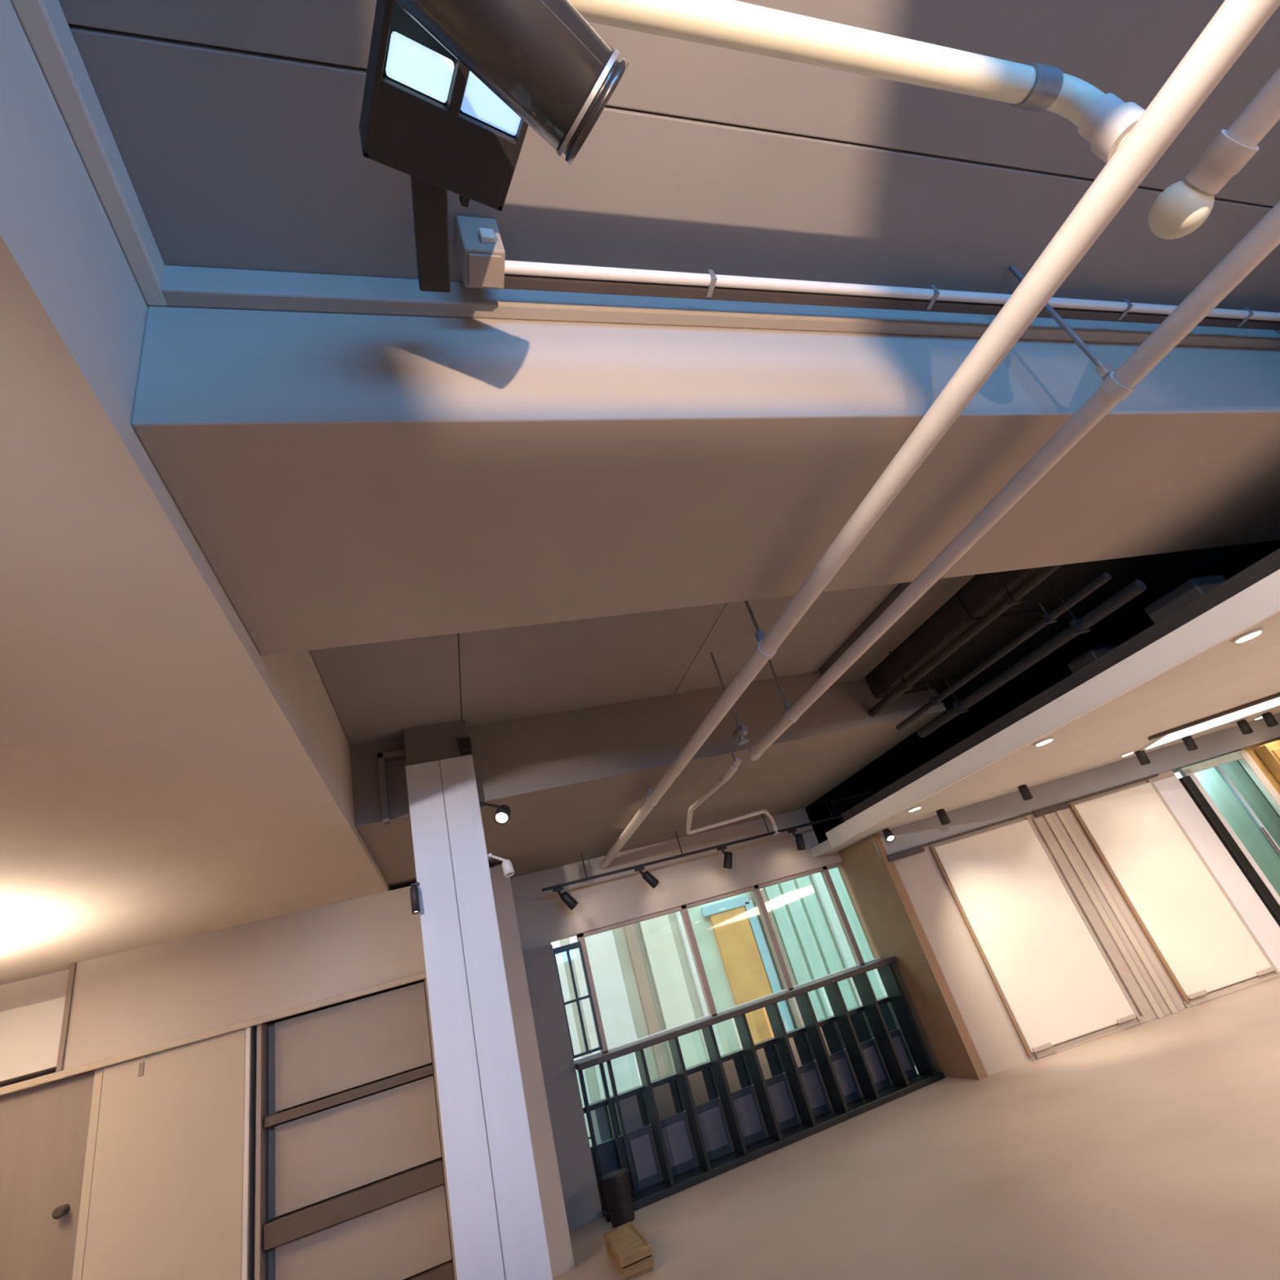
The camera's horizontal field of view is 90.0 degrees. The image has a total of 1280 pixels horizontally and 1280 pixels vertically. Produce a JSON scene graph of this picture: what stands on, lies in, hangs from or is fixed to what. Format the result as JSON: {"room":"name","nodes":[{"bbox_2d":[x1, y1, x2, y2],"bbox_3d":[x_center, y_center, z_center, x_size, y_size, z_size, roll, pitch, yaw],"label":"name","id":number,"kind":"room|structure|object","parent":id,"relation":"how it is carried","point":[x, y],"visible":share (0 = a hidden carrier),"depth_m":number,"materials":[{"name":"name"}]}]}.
{"room":"empty retail showroom","nodes":[
{"label":"empty retail showroom","id":0,"kind":"room"},
{"bbox_2d":[0,0,391,985],"bbox_3d":[-3.526,-0.390,1.287,4.680,1.300,10.450,-7,-29,-19],"label":"soffit","id":1,"kind":"structure","parent":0,"point":[164,778],"depth_m":1.95,"materials":[{"name":"white paint"}]},
{"bbox_2d":[81,978,424,1074],"bbox_3d":[-3.894,3.420,5.185,5.550,4.000,0.100,-7,-29,-19],"label":"wall","id":2,"kind":"structure","parent":0,"point":[420,980],"depth_m":5.60,"materials":[{"name":"white paint"}]},
{"bbox_2d":[0,863,574,1277],"bbox_3d":[-3.556,3.643,4.429,5.650,2.750,0.970,-7,-29,-19],"label":"wall","id":3,"kind":"structure","parent":0,"point":[97,1009],"depth_m":4.68,"materials":[{"name":"white paint"}]},
{"bbox_2d":[0,1067,103,1279],"bbox_3d":[-3.822,3.800,3.733,0.970,1.985,0.150,-7,-29,-19],"label":"door","id":4,"kind":"structure","parent":3,"relation":"in","point":[48,1131],"depth_m":4.03,"materials":[{"name":"brown wood"}]},
{"bbox_2d":[0,971,426,1095],"bbox_3d":[-3.491,2.837,4.355,3.920,0.045,0.050,-7,-29,-19],"label":"trim","id":5,"kind":"structure","parent":3,"relation":"attached to","point":[44,1079],"depth_m":4.48,"materials":[{"name":"beige wood"}]},
{"bbox_2d":[349,645,946,890],"bbox_3d":[-0.067,1.046,5.990,4.470,1.250,2.850,-7,-29,-19],"label":"ceiling beam","id":6,"kind":"structure","parent":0,"point":[571,782],"depth_m":4.79,"materials":[{"name":"paint"}]},
{"bbox_2d":[541,796,842,891],"bbox_3d":[0.626,2.050,6.601,3.360,0.260,0.030,-7,-29,-19],"label":"track","id":7,"kind":"object","parent":6,"relation":"hanging from","point":[768,833],"visible":0.86,"depth_m":6.49,"materials":[{"name":"black metal"}]},
{"bbox_2d":[552,886,577,910],"bbox_3d":[-0.698,2.435,6.029,0.214,0.219,0.090,5,-35,-37],"label":"track spotlight","id":8,"kind":"object","parent":7,"relation":"hanging from","point":[568,900],"visible":1,"depth_m":6.00,"materials":[{"name":"black metal"}]},
{"bbox_2d":[634,866,658,888],"bbox_3d":[0.075,2.335,6.290,0.217,0.218,0.090,5,-35,-36],"label":"track spotlight","id":9,"kind":"object","parent":7,"relation":"hanging from","point":[647,877],"visible":1,"depth_m":6.26,"materials":[{"name":"black metal"}]},
{"bbox_2d":[716,845,732,868],"bbox_3d":[0.890,2.241,6.576,0.143,0.227,0.113,-16,-27,-3],"label":"track spotlight","id":10,"kind":"object","parent":7,"relation":"hanging from","point":[727,864],"visible":1,"depth_m":6.54,"materials":[{"name":"black metal"}]},
{"bbox_2d":[787,828,805,850],"bbox_3d":[1.675,2.140,6.840,0.145,0.228,0.128,-7,-29,-19],"label":"track spotlight","id":11,"kind":"object","parent":7,"relation":"hanging from","point":[800,843],"visible":1,"depth_m":6.81,"materials":[{"name":"black metal"}]},
{"bbox_2d":[685,750,780,835],"bbox_3d":[0.684,1.516,5.602,0.818,0.300,2.481,-21,-28,7],"label":"pipe","id":12,"kind":"object","parent":6,"relation":"hanging from","point":[732,768],"visible":1,"depth_m":5.54,"materials":[{"name":"metal"}]},
{"bbox_2d":[730,706,749,744],"bbox_3d":[0.639,0.531,3.974,0.069,0.253,0.227,-7,-29,-19],"label":"valve","id":13,"kind":"object","parent":6,"relation":"attached to","point":[740,732],"depth_m":3.98,"materials":[{"name":"grey metal"}]},
{"bbox_2d":[848,542,1253,777],"bbox_3d":[2.703,0.266,5.866,2.090,0.640,4.550,-7,-29,-19],"label":"ceiling","id":14,"kind":"structure","parent":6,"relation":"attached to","point":[1161,573],"depth_m":4.60,"materials":[{"name":"black paint"}]},
{"bbox_2d":[895,572,1111,730],"bbox_3d":[2.211,0.076,4.247,0.060,0.298,2.000,-7,-29,-19],"label":"conduit","id":15,"kind":"object","parent":14,"relation":"hanging from","point":[1051,617],"visible":1,"depth_m":3.92,"materials":[{"name":"grey metal"}]},
{"bbox_2d":[917,577,1146,737],"bbox_3d":[2.392,0.094,4.283,0.086,0.391,2.000,-7,-29,-19],"label":"conduit","id":16,"kind":"object","parent":14,"relation":"hanging from","point":[1082,625],"visible":0.97,"depth_m":3.93,"materials":[{"name":"grey metal"}]},
{"bbox_2d":[58,0,1279,745],"bbox_3d":[4.091,-1.624,4.113,12.100,0.830,10.600,-7,-29,-19],"label":"ceiling","id":17,"kind":"structure","parent":0,"point":[233,125],"depth_m":1.70,"materials":[{"name":"paint"}]},
{"bbox_2d":[11,0,167,306],"bbox_3d":[-0.653,-2.044,-0.407,0.045,0.100,4.700,-7,-29,-19],"label":"trim","id":18,"kind":"structure","parent":17,"relation":"attached to","point":[45,24],"depth_m":1.25,"materials":[{"name":"white paint"}]},
{"bbox_2d":[359,0,528,292],"bbox_3d":[-0.445,-1.017,1.319,0.262,0.370,0.530,2,-33,-32],"label":"floodlight","id":19,"kind":"object","parent":17,"relation":"hanging from","point":[425,117],"visible":0.77,"depth_m":1.16,"materials":[{"name":"black metal"}]},
{"bbox_2d":[393,0,628,164],"bbox_3d":[-0.277,-1.061,0.983,0.437,0.690,0.155,10,-38,-41],"label":"spotlight","id":20,"kind":"object","parent":17,"relation":"hanging from","point":[542,59],"visible":1,"depth_m":0.89,"materials":[{"name":"black metal"}]},
{"bbox_2d":[131,305,1279,655],"bbox_3d":[1.739,-1.111,3.055,6.520,1.230,0.980,-7,-29,-19],"label":"ceiling beam","id":21,"kind":"structure","parent":17,"relation":"attached to","point":[344,479],"depth_m":1.96,"materials":[{"name":"paint"}]},
{"bbox_2d":[710,651,725,691],"bbox_3d":[0.536,0.197,4.152,0.069,0.285,0.032,-7,-29,-19],"label":"rod","id":22,"kind":"object","parent":17,"relation":"attached to","point":[712,655],"depth_m":4.21,"materials":[{"name":"grey metal"}]},
{"bbox_2d":[161,265,1279,348],"bbox_3d":[0.853,-1.102,2.202,4.230,0.100,0.045,-7,-29,-19],"label":"trim","id":23,"kind":"structure","parent":17,"relation":"attached to","point":[182,286],"depth_m":1.83,"materials":[{"name":"paint"}]},
{"bbox_2d":[456,215,1279,330],"bbox_3d":[1.227,-1.194,2.184,3.575,0.158,0.130,-7,-29,-19],"label":"conduit","id":24,"kind":"object","parent":17,"relation":"attached to","point":[481,253],"visible":0.99,"depth_m":1.89,"materials":[{"name":"white metal"}]},
{"bbox_2d":[820,574,975,684],"bbox_3d":[1.806,-0.318,4.399,0.330,0.380,1.960,-7,-29,-19],"label":"duct","id":25,"kind":"object","parent":17,"relation":"attached to","point":[944,588],"visible":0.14,"depth_m":4.44,"materials":[{"name":"grey metal"}]},
{"bbox_2d":[868,564,1062,716],"bbox_3d":[2.008,-0.041,4.268,0.076,0.318,2.000,-7,-29,-19],"label":"conduit","id":26,"kind":"object","parent":25,"relation":"hanging from","point":[1013,597],"visible":0.9,"depth_m":4.01,"materials":[{"name":"grey metal"}]},
{"bbox_2d":[567,0,1279,868],"bbox_3d":[0.095,-0.486,2.302,1.281,0.655,10.280,-7,-29,-19],"label":"pipe","id":27,"kind":"object","parent":17,"relation":"hanging from","point":[1130,139],"visible":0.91,"depth_m":1.29,"materials":[{"name":"paint"}]},
{"bbox_2d":[747,200,1279,760],"bbox_3d":[1.514,-1.349,1.523,0.083,0.652,7.490,-7,-29,-19],"label":"pipe","id":28,"kind":"object","parent":17,"relation":"hanging from","point":[1264,237],"visible":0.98,"depth_m":2.04,"materials":[{"name":"metal"}]},
{"bbox_2d":[1148,66,1279,239],"bbox_3d":[1.558,-2.200,-0.044,0.113,0.667,3.992,-7,-29,-19],"label":"pipe","id":29,"kind":"object","parent":17,"relation":"hanging from","point":[1183,206],"visible":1,"depth_m":1.35,"materials":[{"name":"paint"}]},
{"bbox_2d":[510,803,945,1231],"bbox_3d":[0.776,3.288,6.264,3.950,2.750,0.450,-7,-29,-19],"label":"wall","id":30,"kind":"structure","parent":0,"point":[543,918],"depth_m":6.04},
{"bbox_2d":[552,941,602,1058],"bbox_3d":[-0.597,3.352,5.996,0.282,0.920,0.070,-7,-29,-19],"label":"window","id":31,"kind":"structure","parent":30,"relation":"attached to","point":[566,948],"depth_m":5.98,"materials":[{"name":"black metal"}]},
{"bbox_2d":[573,862,880,1066],"bbox_3d":[0.841,3.187,6.506,3.350,1.070,0.080,-7,-29,-19],"label":"window","id":32,"kind":"structure","parent":30,"relation":"attached to","point":[842,918],"depth_m":6.55,"materials":[{"name":"grey metal"}]},
{"bbox_2d":[590,1028,917,1206],"bbox_3d":[1.068,4.051,6.002,3.250,0.980,0.045,-7,-29,-19],"label":"window","id":33,"kind":"structure","parent":30,"relation":"attached to","point":[679,1144],"depth_m":5.76,"materials":[{"name":"black metal"}]},
{"bbox_2d":[804,748,934,843],"bbox_3d":[2.773,1.527,8.023,2.050,1.700,0.100,-7,-29,-19],"label":"wall","id":34,"kind":"structure","parent":0,"point":[852,791],"depth_m":7.73,"materials":[{"name":"black paint"}]},
{"bbox_2d":[552,976,1279,1279],"bbox_3d":[3.011,1.799,1.681,16.700,0.100,10.550,-7,-29,-19],"label":"floor","id":35,"kind":"structure","parent":0,"point":[1149,1150],"depth_m":3.82,"materials":[{"name":"concrete"}]},
{"bbox_2d":[81,1026,255,1279],"bbox_3d":[-2.962,3.718,4.076,0.875,1.985,0.215,-7,-29,-19],"label":"wall panel","id":36,"kind":"object","parent":35,"relation":"on","point":[172,1193],"visible":0.99,"depth_m":4.14,"materials":[{"name":"beige wood"}]},
{"bbox_2d":[253,977,457,1279],"bbox_3d":[-1.979,3.596,4.415,1.212,1.985,0.220,-7,-29,-19],"label":"shelf unit","id":37,"kind":"object","parent":35,"relation":"on","point":[350,1180],"visible":0.93,"depth_m":4.43,"materials":[{"name":"brown wood"}]},
{"bbox_2d":[377,719,552,1279],"bbox_3d":[-0.959,1.950,3.356,0.580,3.270,0.190,-7,-29,-19],"label":"column","id":38,"kind":"structure","parent":35,"relation":"on","point":[498,1224],"depth_m":3.31,"materials":[{"name":"paint"}]},
{"bbox_2d":[409,881,420,914],"bbox_3d":[-1.237,1.422,3.531,0.049,0.178,0.144,-7,-29,-19],"label":"spotlight","id":39,"kind":"object","parent":38,"relation":"attached to","point":[414,891],"visible":0.98,"depth_m":3.48,"materials":[{"name":"black metal"}]},
{"bbox_2d":[479,800,511,824],"bbox_3d":[-0.900,1.048,3.895,0.215,0.189,0.123,-18,-27,1],"label":"spotlight","id":40,"kind":"object","parent":38,"relation":"attached to","point":[503,812],"visible":0.91,"depth_m":3.85,"materials":[{"name":"black metal"}]},
{"bbox_2d":[487,853,515,877],"bbox_3d":[-0.835,1.329,3.784,0.169,0.161,0.069,-16,-27,-3],"label":"spotlight","id":41,"kind":"object","parent":38,"relation":"attached to","point":[507,866],"visible":0.91,"depth_m":3.76,"materials":[{"name":"white metal"}]},
{"bbox_2d":[601,1168,635,1227],"bbox_3d":[-0.163,4.311,4.947,0.205,0.301,0.205,-7,-29,-19],"label":"waste bin","id":42,"kind":"object","parent":35,"relation":"on","point":[615,1183],"visible":0.98,"depth_m":4.89,"materials":[{"name":"black metal"}]},
{"bbox_2d":[603,1221,654,1279],"bbox_3d":[-0.077,3.960,4.151,0.200,0.123,0.600,-7,-29,-19],"label":"crate","id":43,"kind":"object","parent":35,"relation":"on","point":[630,1252],"visible":1,"depth_m":4.01,"materials":[{"name":"brown wood"}]},
{"bbox_2d":[1173,760,1279,896],"bbox_3d":[6.476,2.258,7.035,1.400,2.200,0.050,-14,-27,-5],"label":"window glass","id":44,"kind":"object","parent":35,"relation":"on","point":[1237,817],"visible":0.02,"depth_m":7.17,"materials":[{"name":"glass"}]},
{"bbox_2d":[1253,739,1279,782],"bbox_3d":[7.687,1.781,6.552,1.520,1.930,0.170,-14,-27,-5],"label":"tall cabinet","id":45,"kind":"object","parent":35,"relation":"on","point":[1269,753],"visible":1,"depth_m":6.85,"materials":[{"name":"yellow wood"}]},
{"bbox_2d":[810,568,1279,857],"bbox_3d":[6.578,-0.726,4.140,7.620,0.160,10.500,-7,-29,-19],"label":"soffit","id":46,"kind":"structure","parent":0,"point":[1194,672],"depth_m":4.50,"materials":[{"name":"paint"}]},
{"bbox_2d":[882,827,895,842],"bbox_3d":[2.531,1.986,6.516,0.089,0.140,0.131,-19,-27,3],"label":"spotlight","id":47,"kind":"object","parent":46,"relation":"attached to","point":[889,836],"visible":1,"depth_m":6.49,"materials":[{"name":"black metal"}]},
{"bbox_2d":[906,804,921,812],"bbox_3d":[2.445,1.505,5.699,0.136,0.018,0.136,-7,-29,-19],"label":"recessed light","id":48,"kind":"object","parent":46,"relation":"attached to","point":[913,809],"visible":1,"depth_m":5.66,"materials":[{"name":"white plastic"}]},
{"bbox_2d":[936,808,951,825],"bbox_3d":[3.015,1.760,6.365,0.088,0.155,0.117,-23,-28,11],"label":"spotlight","id":49,"kind":"object","parent":46,"relation":"attached to","point":[944,819],"visible":0.99,"depth_m":6.33,"materials":[{"name":"black metal"}]},
{"bbox_2d":[1017,784,1032,800],"bbox_3d":[3.882,1.537,6.451,0.088,0.155,0.117,-23,-28,11],"label":"spotlight","id":50,"kind":"object","parent":46,"relation":"attached to","point":[1024,789],"visible":1,"depth_m":6.42,"materials":[{"name":"black metal"}]},
{"bbox_2d":[1033,736,1053,746],"bbox_3d":[2.780,0.702,4.404,0.136,0.018,0.136,-7,-29,-19],"label":"recessed light","id":51,"kind":"object","parent":46,"relation":"attached to","point":[1048,740],"visible":1,"depth_m":4.37,"materials":[{"name":"white plastic"}]},
{"bbox_2d":[841,547,1279,822],"bbox_3d":[3.050,-0.011,3.807,0.440,0.260,7.000,-7,-29,-19],"label":"ceiling edge","id":52,"kind":"object","parent":46,"relation":"on","point":[1195,597],"visible":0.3,"depth_m":3.73,"materials":[{"name":"black metal"}]},
{"bbox_2d":[1120,750,1134,756],"bbox_3d":[4.941,1.156,6.489,0.136,0.018,0.136,-7,-29,-19],"label":"recessed light","id":53,"kind":"object","parent":46,"relation":"attached to","point":[1133,751],"visible":1,"depth_m":6.45,"materials":[{"name":"white plastic"}]},
{"bbox_2d":[1134,750,1151,764],"bbox_3d":[5.165,1.207,6.578,0.088,0.155,0.117,-23,-28,11],"label":"spotlight","id":54,"kind":"object","parent":46,"relation":"attached to","point":[1142,757],"visible":0.96,"depth_m":6.55,"materials":[{"name":"black metal"}]},
{"bbox_2d":[1182,735,1198,751],"bbox_3d":[5.695,1.071,6.630,0.088,0.155,0.117,-23,-28,11],"label":"spotlight","id":55,"kind":"object","parent":46,"relation":"attached to","point":[1188,741],"visible":0.98,"depth_m":6.60,"materials":[{"name":"black metal"}]},
{"bbox_2d":[1139,692,1279,751],"bbox_3d":[5.951,0.547,5.929,2.600,0.029,0.950,-23,-28,12],"label":"lamp","id":56,"kind":"object","parent":46,"relation":"attached to","point":[1273,700],"visible":1,"depth_m":5.92,"materials":[{"name":"white plastic"}]},
{"bbox_2d":[1236,719,1253,734],"bbox_3d":[6.322,0.909,6.692,0.088,0.155,0.117,-23,-28,11],"label":"spotlight","id":57,"kind":"object","parent":46,"relation":"attached to","point":[1243,725],"visible":0.99,"depth_m":6.66,"materials":[{"name":"black metal"}]},
{"bbox_2d":[1231,627,1263,643],"bbox_3d":[3.080,-0.019,3.242,0.136,0.018,0.136,-7,-29,-19],"label":"recessed light","id":58,"kind":"object","parent":46,"relation":"attached to","point":[1246,636],"visible":1,"depth_m":3.21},
{"bbox_2d":[1252,715,1262,719],"bbox_3d":[6.662,0.828,6.872,0.136,0.018,0.136,-7,-29,-19],"label":"recessed light","id":59,"kind":"object","parent":46,"relation":"attached to","point":[1260,716],"visible":0.52,"depth_m":6.86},
{"bbox_2d":[1261,711,1278,727],"bbox_3d":[6.611,0.835,6.721,0.088,0.155,0.117,-23,-28,11],"label":"spotlight","id":60,"kind":"object","parent":46,"relation":"attached to","point":[1270,721],"visible":0.99,"depth_m":6.69,"materials":[{"name":"black metal"}]},
{"bbox_2d":[837,713,1279,1079],"bbox_3d":[5.635,2.228,6.548,6.665,2.250,0.875,-17,-27,0],"label":"wall","id":61,"kind":"structure","parent":0,"point":[904,908],"depth_m":6.44,"materials":[{"name":"white paint"}]},
{"bbox_2d":[886,844,924,862],"bbox_3d":[2.729,2.190,6.570,0.400,0.065,0.020,-14,-27,-5],"label":"header bar","id":62,"kind":"object","parent":61,"relation":"attached to","point":[918,849],"visible":1,"depth_m":6.56,"materials":[{"name":"brown wood"}]},
{"bbox_2d":[923,811,1032,846],"bbox_3d":[3.523,1.967,6.662,1.240,0.020,0.015,-14,-27,-5],"label":"rail","id":63,"kind":"object","parent":61,"relation":"attached to","point":[1031,812],"visible":1,"depth_m":6.65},
{"bbox_2d":[928,816,1141,1057],"bbox_3d":[3.780,2.796,6.219,1.120,1.900,0.065,-14,-27,-5],"label":"display panel","id":64,"kind":"object","parent":61,"relation":"attached to","point":[1055,984],"visible":1,"depth_m":6.16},
{"bbox_2d":[1032,801,1069,817],"bbox_3d":[4.319,1.781,6.727,0.380,0.065,0.020,-14,-27,-5],"label":"header bar","id":65,"kind":"object","parent":61,"relation":"attached to","point":[1059,806],"visible":1,"depth_m":6.72,"materials":[{"name":"brown wood"}]},
{"bbox_2d":[1031,808,1185,1022],"bbox_3d":[4.560,2.627,6.288,0.400,1.900,0.050,-14,-27,-5],"label":"wall panel","id":66,"kind":"object","parent":61,"relation":"attached to","point":[1145,981],"visible":1,"depth_m":6.23,"materials":[{"name":"beige wood"}]},
{"bbox_2d":[1066,773,1159,803],"bbox_3d":[5.032,1.579,6.811,1.090,0.020,0.015,-14,-27,-5],"label":"rail","id":67,"kind":"object","parent":61,"relation":"attached to","point":[1156,775],"visible":1,"depth_m":6.80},
{"bbox_2d":[1068,779,1278,1004],"bbox_3d":[5.246,2.420,6.364,0.960,1.900,0.065,-14,-27,-5],"label":"display panel","id":68,"kind":"object","parent":61,"relation":"attached to","point":[1203,944],"visible":1,"depth_m":6.31,"materials":[{"name":"beige paint"}]},
{"bbox_2d":[1152,775,1279,972],"bbox_3d":[5.857,2.284,6.432,0.280,1.870,0.029,-14,-27,-5],"label":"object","id":69,"kind":"structure","parent":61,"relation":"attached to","point":[1250,906],"depth_m":6.42,"materials":[{"name":"paint"}]},
{"bbox_2d":[1177,749,1279,927],"bbox_3d":[6.424,2.132,6.498,0.860,1.950,0.100,-14,-27,-5],"label":"window","id":70,"kind":"structure","parent":61,"relation":"in","point":[1229,839],"depth_m":6.67,"materials":[{"name":"paint"}]},
{"bbox_2d":[929,540,1279,757],"bbox_3d":[4.901,-1.280,4.049,0.100,1.700,10.500,-7,-29,-19],"label":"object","id":71,"kind":"structure","parent":0,"point":[1254,553],"depth_m":6.13,"materials":[{"name":"black metal"}]},
{"bbox_2d":[1236,760,1279,817],"bbox_3d":[5.782,2.186,8.573,7.200,4.100,0.100,-7,-29,-19],"label":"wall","id":72,"kind":"structure","parent":0,"point":[1246,771],"depth_m":9.36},
{"label":"outside","id":73,"kind":"structure","parent":0,"visible":0},
{"bbox_2d":[588,1065,918,1146],"bbox_3d":[2.034,5.986,8.832,20.000,0.100,6.050,-7,-29,-19],"label":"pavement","id":74,"kind":"structure","parent":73,"point":[589,1138],"depth_m":7.97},
{"bbox_2d":[588,1095,613,1144],"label":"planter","id":75,"kind":"object","parent":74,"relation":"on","point":[601,1121],"depth_m":6.11,"materials":[{"name":"clear glass"}]},
{"bbox_2d":[611,1102,621,1136],"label":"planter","id":76,"kind":"object","parent":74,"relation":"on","point":[613,1104],"depth_m":6.13,"materials":[{"name":"glass"}]},
{"bbox_2d":[617,1084,650,1133],"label":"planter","id":77,"kind":"object","parent":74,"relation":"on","point":[634,1111],"depth_m":6.19,"materials":[{"name":"clear glass"}]},
{"bbox_2d":[650,1072,685,1119],"label":"window pane","id":78,"kind":"object","parent":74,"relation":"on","point":[668,1100],"depth_m":6.30,"materials":[{"name":"clear glass"}]},
{"bbox_2d":[685,1060,719,1106],"label":"window pane","id":79,"kind":"object","parent":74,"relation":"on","point":[703,1084],"depth_m":6.43,"materials":[{"name":"clear glass"}]},
{"bbox_2d":[551,867,887,1137],"bbox_3d":[2.170,4.004,10.825,18.000,5.020,0.440,-7,-29,-19],"label":"window glass","id":80,"kind":"object","parent":74,"relation":"on","point":[646,981],"visible":0.16,"depth_m":9.69,"materials":[{"name":"clear glass"}]},
{"bbox_2d":[720,1048,753,1093],"label":"window pane","id":81,"kind":"object","parent":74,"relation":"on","point":[737,1072],"depth_m":6.55,"materials":[{"name":"clear glass"}]},
{"bbox_2d":[754,1036,785,1079],"label":"window pane","id":82,"kind":"object","parent":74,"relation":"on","point":[769,1057],"depth_m":6.67,"materials":[{"name":"clear glass"}]},
{"bbox_2d":[786,1025,816,1066],"label":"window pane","id":83,"kind":"object","parent":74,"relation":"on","point":[801,1046],"depth_m":6.79,"materials":[{"name":"clear glass"}]},
{"bbox_2d":[817,1014,845,1054],"label":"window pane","id":84,"kind":"object","parent":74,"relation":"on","point":[831,1033],"depth_m":6.91,"materials":[{"name":"clear glass"}]},
{"bbox_2d":[847,1004,875,1043],"label":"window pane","id":85,"kind":"object","parent":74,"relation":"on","point":[864,1031],"depth_m":7.03,"materials":[{"name":"clear glass"}]},
{"bbox_2d":[876,995,915,1065],"label":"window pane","id":86,"kind":"object","parent":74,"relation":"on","point":[886,1010],"depth_m":7.14,"materials":[{"name":"clear glass"}]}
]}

